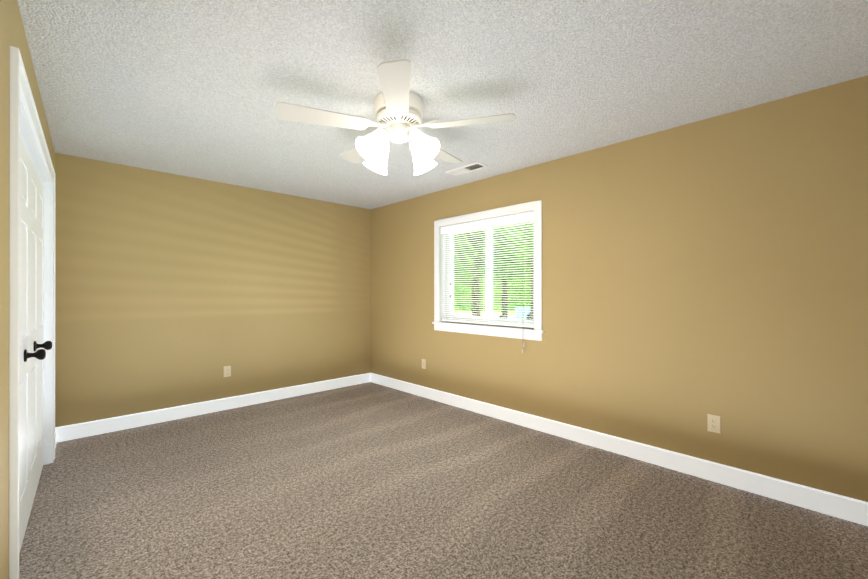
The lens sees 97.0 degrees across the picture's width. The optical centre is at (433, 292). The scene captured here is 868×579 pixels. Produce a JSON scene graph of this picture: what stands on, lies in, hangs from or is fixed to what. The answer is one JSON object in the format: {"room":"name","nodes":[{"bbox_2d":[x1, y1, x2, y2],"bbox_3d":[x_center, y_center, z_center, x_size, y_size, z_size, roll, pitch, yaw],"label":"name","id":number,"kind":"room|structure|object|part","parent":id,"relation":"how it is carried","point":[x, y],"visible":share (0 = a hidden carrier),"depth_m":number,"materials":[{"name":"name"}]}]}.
{"room":"empty bedroom","nodes":[
{"label":"empty bedroom","id":0,"kind":"room"},
{"bbox_2d":[0,0,54,578],"bbox_3d":[-1.440,0.044,1.189,0.120,2.440,5.970,0,0,-42],"label":"wall","id":1,"kind":"structure","parent":0,"point":[12,32],"depth_m":1.34,"materials":[{"name":"beige paint"}]},
{"bbox_2d":[9,46,54,578],"bbox_3d":[-2.268,0.220,2.112,0.120,2.090,1.870,0,0,-42],"label":"door frame","id":2,"kind":"structure","parent":1,"relation":"attached to","point":[26,133],"depth_m":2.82,"materials":[{"name":"white wood"}]},
{"bbox_2d":[19,134,51,553],"bbox_3d":[-2.229,0.245,2.146,0.113,2.017,1.830,0,0,-42],"label":"closet doors","id":3,"kind":"structure","parent":1,"relation":"in","point":[33,345],"depth_m":2.16,"materials":[{"name":"white wood"}]},
{"bbox_2d":[55,427,56,447],"bbox_3d":[-1.391,1.200,1.232,0.013,0.128,5.470,0,0,-42],"label":"baseboard","id":4,"kind":"structure","parent":1,"relation":"attached to","point":[55,436],"depth_m":3.20,"materials":[{"name":"white wood"}]},
{"bbox_2d":[55,153,370,426],"bbox_3d":[-2.438,0.047,4.067,4.450,2.440,0.160,0,0,-44],"label":"wall","id":5,"kind":"structure","parent":0,"point":[173,290],"depth_m":3.93,"materials":[{"name":"beige paint"}]},
{"bbox_2d":[56,373,369,441],"bbox_3d":[-2.076,1.203,4.295,3.290,0.128,0.013,0,0,-44],"label":"baseboard","id":6,"kind":"structure","parent":5,"relation":"attached to","point":[84,429],"depth_m":3.92,"materials":[{"name":"white wood"}]},
{"bbox_2d":[224,366,230,376],"bbox_3d":[-2.232,0.857,4.148,0.070,0.115,0.009,0,0,-44],"label":"electrical outlet","id":7,"kind":"object","parent":5,"relation":"attached to","point":[227,371],"visible":1,"depth_m":4.15,"materials":[{"name":"beige plastic"}]},
{"bbox_2d":[17,0,867,208],"bbox_3d":[-0.504,-1.235,2.065,4.450,0.120,5.730,0,0,-44],"label":"ceiling","id":8,"kind":"structure","parent":0,"point":[200,89],"depth_m":2.06,"materials":[{"name":"white paint"}]},
{"bbox_2d":[276,59,515,174],"bbox_3d":[-0.232,-0.969,2.415,1.365,0.412,1.335,0,0,-44],"label":"ceiling fan","id":9,"kind":"object","parent":8,"relation":"hanging from","point":[399,109],"visible":1,"depth_m":2.26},
{"bbox_2d":[446,162,487,175],"bbox_3d":[0.309,-1.168,3.649,0.155,0.011,0.400,0,0,-44],"label":"ceiling vent","id":10,"kind":"object","parent":8,"relation":"in","point":[471,167],"visible":1,"depth_m":3.64,"materials":[{"name":"white metal"}]},
{"bbox_2d":[19,382,867,578],"bbox_3d":[-0.504,1.325,2.062,4.450,0.120,5.730,0,0,-44],"label":"floor","id":11,"kind":"structure","parent":0,"point":[369,480],"depth_m":2.25,"materials":[{"name":"carpet"}]},
{"bbox_2d":[371,75,867,501],"bbox_3d":[1.025,0.046,3.568,0.160,2.440,5.690,0,0,-44],"label":"wall","id":12,"kind":"structure","parent":0,"point":[694,274],"depth_m":2.66,"materials":[{"name":"beige paint"}]},
{"bbox_2d":[422,359,425,368],"bbox_3d":[-0.124,0.868,4.636,0.009,0.115,0.070,0,0,-44],"label":"electrical outlet","id":13,"kind":"object","parent":12,"relation":"attached to","point":[423,363],"visible":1,"depth_m":4.62,"materials":[{"name":"beige plastic"}]},
{"bbox_2d":[439,210,533,321],"bbox_3d":[0.533,-0.208,4.031,0.095,1.110,1.260,0,0,-44],"label":"liner","id":14,"kind":"object","parent":12,"relation":"attached to","point":[442,284],"visible":0.45,"depth_m":4.45,"materials":[{"name":"white wood"}]},
{"bbox_2d":[434,200,541,340],"bbox_3d":[0.550,-0.197,4.048,0.177,1.281,1.400,0,0,-44],"label":"window","id":15,"kind":"structure","parent":12,"relation":"in","point":[536,207],"depth_m":4.01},
{"bbox_2d":[441,212,533,327],"bbox_3d":[0.523,-0.205,4.021,0.058,1.080,1.220,0,0,-44],"label":"window blinds","id":16,"kind":"object","parent":15,"relation":"attached to","point":[512,219],"visible":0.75,"depth_m":3.94,"materials":[{"name":"white plastic"}]},
{"bbox_2d":[446,233,446,278],"bbox_3d":[0.143,-0.420,4.375,0.012,0.550,0.008,0,0,-44],"label":"blind wand","id":17,"kind":"object","parent":16,"relation":"hanging from","point":[446,255],"visible":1,"depth_m":4.37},
{"bbox_3d":[0.493,0.406,3.992,0.016,0.075,1.400,0,0,-44],"label":"window apron","id":18,"kind":"part","parent":15,"relation":"part of","materials":[{"name":"white wood"}]},
{"bbox_2d":[432,322,543,332],"bbox_3d":[0.523,0.358,4.021,0.132,0.022,1.440,0,0,-44],"label":"window sill","id":19,"kind":"structure","parent":12,"relation":"attached to","point":[495,327],"depth_m":3.87,"materials":[{"name":"white wood"}]},
{"bbox_2d":[370,373,867,525],"bbox_3d":[0.965,1.202,3.506,0.016,0.128,5.373,0,0,-44],"label":"baseboard","id":20,"kind":"structure","parent":12,"relation":"attached to","point":[836,505],"depth_m":2.73,"materials":[{"name":"white wood"}]},
{"bbox_2d":[707,414,719,433],"bbox_3d":[1.872,0.880,2.568,0.009,0.115,0.070,0,0,-44],"label":"electrical outlet","id":21,"kind":"object","parent":12,"relation":"attached to","point":[713,423],"visible":1,"depth_m":2.57,"materials":[{"name":"beige plastic"}]},
{"label":"outside","id":22,"kind":"structure","parent":0,"visible":0},
{"bbox_2d":[454,309,514,314],"bbox_3d":[37.577,1.882,64.170,136.580,0.200,200.000,0,0,-44],"label":"lawn","id":23,"kind":"structure","parent":22,"point":[459,312],"depth_m":32.91,"materials":[{"name":"green plant"}]},
{"bbox_2d":[454,222,532,319],"bbox_3d":[2.627,-2.759,30.939,37.839,13.031,39.104,0,0,-44],"label":"trees","id":24,"kind":"object","parent":23,"relation":"on","point":[471,276],"depth_m":12.82,"materials":[{"name":"green plant"}]},
{"bbox_2d":[470,315,524,319],"bbox_3d":[4.567,1.720,25.353,120.000,0.020,6.401,0,0,8],"label":"street","id":25,"kind":"structure","parent":23,"relation":"on","point":[510,317],"depth_m":26.94,"materials":[{"name":"white"}]},
{"bbox_2d":[515,307,530,319],"bbox_3d":[6.755,1.001,21.072,4.400,1.392,2.040,0,0,8],"label":"car","id":26,"kind":"object","parent":25,"relation":"on","point":[521,314],"depth_m":20.46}
]}

